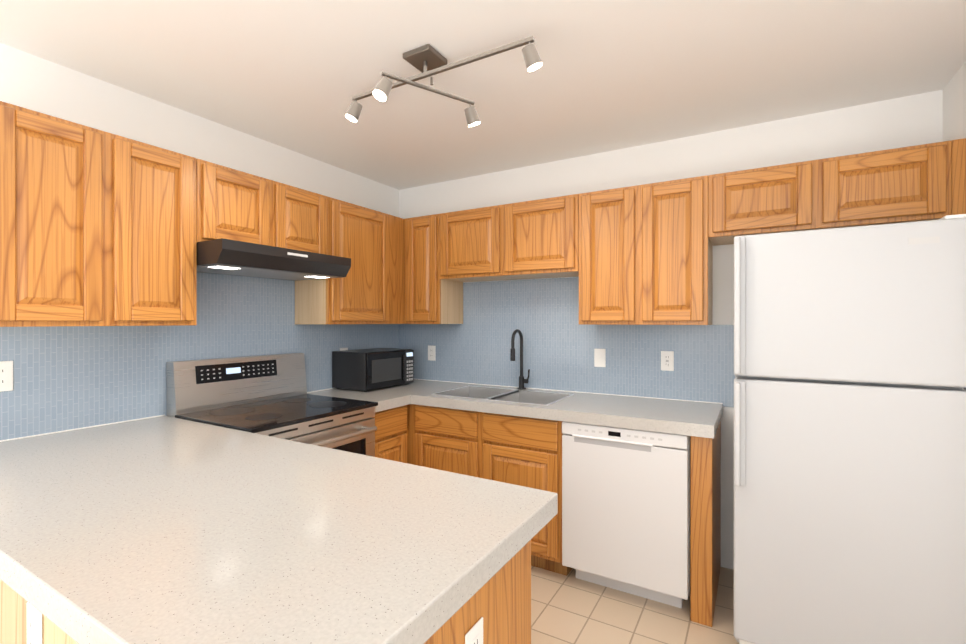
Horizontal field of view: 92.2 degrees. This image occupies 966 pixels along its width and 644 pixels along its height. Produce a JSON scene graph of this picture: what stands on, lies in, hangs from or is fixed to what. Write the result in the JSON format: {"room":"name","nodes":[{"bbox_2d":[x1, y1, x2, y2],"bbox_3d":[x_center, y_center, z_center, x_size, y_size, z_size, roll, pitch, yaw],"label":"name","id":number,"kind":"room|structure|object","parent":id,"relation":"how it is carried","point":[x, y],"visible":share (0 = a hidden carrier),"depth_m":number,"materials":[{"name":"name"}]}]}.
{"room":"kitchen","nodes":[
{"label":"kitchen","id":0,"kind":"room"},
{"bbox_2d":[0,43,398,439],"bbox_3d":[-2.471,0.152,0.858,0.158,2.440,7.150,0,0,30],"label":"wall","id":1,"kind":"structure","parent":0,"point":[68,377],"depth_m":2.22,"materials":[{"name":"blue tile"}]},
{"bbox_2d":[0,361,12,391],"bbox_3d":[-1.839,0.208,1.772,0.007,0.116,0.072,0,0,30],"label":"outlet","id":2,"kind":"object","parent":1,"relation":"attached to","point":[6,375],"visible":1,"depth_m":1.79,"materials":[{"name":"white plastic"}]},
{"bbox_2d":[0,101,199,326],"bbox_3d":[-1.595,-0.364,1.891,0.322,0.760,0.681,0,0,30],"label":"upper cabinet","id":3,"kind":"object","parent":1,"relation":"attached to","point":[100,227],"depth_m":1.76,"materials":[{"name":"brown wood"}]},
{"bbox_2d":[200,159,331,254],"bbox_3d":[-1.233,-0.555,2.509,0.322,0.380,0.748,0,0,30],"label":"upper cabinet","id":4,"kind":"object","parent":1,"relation":"attached to","point":[237,205],"depth_m":2.37,"materials":[{"name":"brown wood"}]},
{"bbox_2d":[197,238,350,280],"bbox_3d":[-1.153,-0.309,2.463,0.491,0.109,0.746,0,0,30],"label":"range hood","id":5,"kind":"object","parent":1,"relation":"attached to","point":[228,257],"visible":0.92,"depth_m":2.28,"materials":[{"name":"black metal"}]},
{"bbox_2d":[295,198,403,323],"bbox_3d":[-0.792,-0.366,3.264,0.322,0.760,0.995,0,0,30],"label":"upper cabinet","id":6,"kind":"object","parent":1,"relation":"attached to","point":[372,290],"depth_m":2.97,"materials":[{"name":"brown wood"}]},
{"bbox_2d":[0,0,965,189],"bbox_3d":[0.116,-1.115,-0.656,6.150,0.100,7.150,0,0,30],"label":"ceiling","id":7,"kind":"structure","parent":0,"point":[298,75],"depth_m":1.93,"materials":[{"name":"white paint"}]},
{"bbox_2d":[345,36,542,126],"bbox_3d":[-0.174,-0.964,1.899,0.930,0.208,0.458,0,0,30],"label":"spotlight","id":8,"kind":"object","parent":7,"relation":"attached to","point":[427,60],"visible":1,"depth_m":1.83,"materials":[{"name":"silver metal"}]},
{"bbox_2d":[531,566,738,643],"bbox_3d":[0.116,1.425,-0.653,6.150,0.100,7.150,0,0,30],"label":"floor","id":9,"kind":"structure","parent":0,"point":[570,608],"depth_m":2.16,"materials":[{"name":"tile"}]},
{"bbox_2d":[0,540,530,643],"bbox_3d":[-0.915,0.943,1.417,1.960,0.857,0.813,0,0,30],"label":"base cabinet","id":10,"kind":"object","parent":9,"relation":"on","point":[499,601],"visible":0.08,"depth_m":1.06,"materials":[{"name":"brown wood"}]},
{"bbox_2d":[27,602,42,643],"bbox_3d":[-0.898,0.627,0.931,0.072,0.116,0.007,0,0,30],"label":"outlet","id":11,"kind":"object","parent":10,"relation":"attached to","point":[34,625],"visible":0.88,"depth_m":0.92,"materials":[{"name":"white plastic"}]},
{"bbox_2d":[0,415,557,643],"bbox_3d":[-0.893,0.483,1.385,2.031,0.061,0.863,0,0,30],"label":"countertop","id":12,"kind":"structure","parent":10,"relation":"on","point":[161,529],"depth_m":1.00,"materials":[{"name":"stone"}]},
{"bbox_2d":[465,617,482,643],"bbox_3d":[-0.018,0.712,1.002,0.007,0.116,0.072,0,0,30],"label":"outlet","id":13,"kind":"object","parent":10,"relation":"attached to","point":[474,634],"visible":1,"depth_m":1.00,"materials":[{"name":"white plastic"}]},
{"bbox_2d":[166,353,377,456],"bbox_3d":[-1.043,0.783,2.416,0.726,1.175,0.756,0,0,30],"label":"range","id":14,"kind":"object","parent":9,"relation":"on","point":[267,395],"visible":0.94,"depth_m":2.40,"materials":[{"name":"silver metal"}]},
{"bbox_2d":[372,405,406,462],"bbox_3d":[-0.812,0.941,2.931,0.610,0.857,0.354,0,0,30],"label":"base cabinet","id":15,"kind":"object","parent":9,"relation":"on","point":[391,435],"visible":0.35,"depth_m":2.79,"materials":[{"name":"brown wood"}]},
{"bbox_2d":[407,404,422,465],"bbox_3d":[-0.529,0.940,3.326,0.700,0.856,0.610,0,0,30],"label":"base cabinet","id":16,"kind":"object","parent":9,"relation":"on","point":[414,412],"depth_m":2.94,"materials":[{"name":"brown wood"}]},
{"bbox_2d":[307,387,414,411],"bbox_3d":[-0.798,0.481,2.906,0.660,0.061,0.330,0,0,30],"label":"countertop","id":17,"kind":"structure","parent":16,"relation":"on","point":[387,398],"depth_m":2.88,"materials":[{"name":"stone"}]},
{"bbox_2d":[390,379,450,390],"bbox_3d":[-0.555,0.480,3.320,0.660,0.061,0.390,0,0,30],"label":"countertop","id":18,"kind":"structure","parent":16,"relation":"on","point":[424,385],"depth_m":3.38,"materials":[{"name":"stone"}]},
{"bbox_2d":[332,348,413,391],"bbox_3d":[-0.755,0.326,3.272,0.342,0.255,0.480,0,0,30],"label":"microwave","id":19,"kind":"object","parent":18,"relation":"on","point":[365,370],"visible":0.98,"depth_m":3.11,"materials":[{"name":"black plastic"}]},
{"bbox_2d":[395,382,722,438],"bbox_3d":[0.168,0.481,2.902,2.331,0.061,0.639,0,0,30],"label":"countertop","id":20,"kind":"structure","parent":16,"relation":"on","point":[686,417],"depth_m":2.48,"materials":[{"name":"stone"}]},
{"bbox_2d":[434,386,573,405],"bbox_3d":[0.123,0.548,2.915,0.778,0.192,0.438,0,0,30],"label":"sink","id":21,"kind":"object","parent":20,"relation":"in","point":[519,396],"visible":0.25,"depth_m":3.05,"materials":[{"name":"silver metal"}]},
{"bbox_2d":[510,329,529,389],"bbox_3d":[0.247,0.251,3.090,0.096,0.406,0.176,0,0,30],"label":"faucet","id":22,"kind":"object","parent":20,"relation":"on","point":[522,380],"visible":1,"depth_m":3.13,"materials":[{"name":"black metal"}]},
{"bbox_2d":[423,405,478,476],"bbox_3d":[-0.071,0.941,3.059,0.474,0.856,0.610,0,0,30],"label":"base cabinet","id":23,"kind":"object","parent":9,"relation":"on","point":[450,436],"depth_m":2.78,"materials":[{"name":"brown wood"}]},
{"bbox_2d":[479,412,562,574],"bbox_3d":[0.346,0.941,2.814,0.493,0.856,0.610,0,0,30],"label":"base cabinet","id":24,"kind":"object","parent":9,"relation":"on","point":[520,451],"depth_m":2.53,"materials":[{"name":"brown wood"}]},
{"bbox_2d":[562,421,690,608],"bbox_3d":[0.817,0.944,2.517,0.606,0.853,0.608,0,0,30],"label":"dishwasher","id":25,"kind":"object","parent":9,"relation":"on","point":[625,510],"visible":0.9,"depth_m":2.25,"materials":[{"name":"white metal"}]},
{"bbox_2d":[563,420,720,626],"bbox_3d":[0.832,0.942,2.530,0.787,0.856,0.610,0,0,30],"label":"base cabinet","id":26,"kind":"object","parent":9,"relation":"on","point":[705,469],"depth_m":2.12,"materials":[{"name":"brown wood"}]},
{"bbox_2d":[734,214,965,643],"bbox_3d":[1.495,0.505,2.011,0.700,1.732,0.796,0,0,30],"label":"refrigerator","id":27,"kind":"object","parent":9,"relation":"on","point":[850,436],"visible":1,"depth_m":1.70,"materials":[{"name":"white metal"}]},
{"bbox_2d":[399,90,942,569],"bbox_3d":[0.819,0.149,2.984,3.390,2.440,0.158,0,0,30],"label":"wall","id":28,"kind":"structure","parent":0,"point":[559,342],"depth_m":2.86,"materials":[{"name":"blue tile"}]},
{"bbox_2d":[428,345,435,360],"bbox_3d":[-0.398,0.240,3.599,0.072,0.116,0.007,0,0,30],"label":"outlet","id":29,"kind":"object","parent":28,"relation":"attached to","point":[431,353],"visible":1,"depth_m":3.59,"materials":[{"name":"white plastic"}]},
{"bbox_2d":[404,214,462,323],"bbox_3d":[-0.363,-0.366,3.403,0.311,0.760,0.322,0,0,30],"label":"upper cabinet","id":30,"kind":"object","parent":28,"relation":"attached to","point":[427,300],"depth_m":3.27,"materials":[{"name":"brown wood"}]},
{"bbox_2d":[440,194,579,281],"bbox_3d":[0.199,-0.521,3.074,0.987,0.450,0.322,0,0,30],"label":"upper cabinet","id":31,"kind":"object","parent":28,"relation":"attached to","point":[534,239],"depth_m":2.91,"materials":[{"name":"brown wood"}]},
{"bbox_2d":[594,349,605,366],"bbox_3d":[0.736,0.227,2.932,0.072,0.116,0.014,0,0,30],"label":"light switch","id":32,"kind":"object","parent":28,"relation":"attached to","point":[599,357],"visible":1,"depth_m":2.93,"materials":[{"name":"white plastic"}]},
{"bbox_2d":[576,175,712,324],"bbox_3d":[0.920,-0.365,2.653,0.678,0.760,0.322,0,0,30],"label":"upper cabinet","id":33,"kind":"object","parent":28,"relation":"attached to","point":[637,255],"depth_m":2.49,"materials":[{"name":"brown wood"}]},
{"bbox_2d":[661,351,673,370],"bbox_3d":[1.083,0.229,2.733,0.072,0.116,0.007,0,0,30],"label":"outlet","id":34,"kind":"object","parent":28,"relation":"attached to","point":[667,360],"visible":1,"depth_m":2.73,"materials":[{"name":"white plastic"}]},
{"bbox_2d":[712,138,965,245],"bbox_3d":[1.623,-0.587,2.241,0.948,0.315,0.322,0,0,30],"label":"upper cabinet","id":35,"kind":"object","parent":28,"relation":"attached to","point":[925,182],"depth_m":2.07,"materials":[{"name":"brown wood"}]},
{"bbox_2d":[943,62,965,389],"bbox_3d":[1.815,0.151,1.479,0.150,2.440,1.450,0,0,30],"label":"wall","id":36,"kind":"structure","parent":0,"point":[954,108],"depth_m":2.00,"materials":[{"name":"white paint"}]}
]}

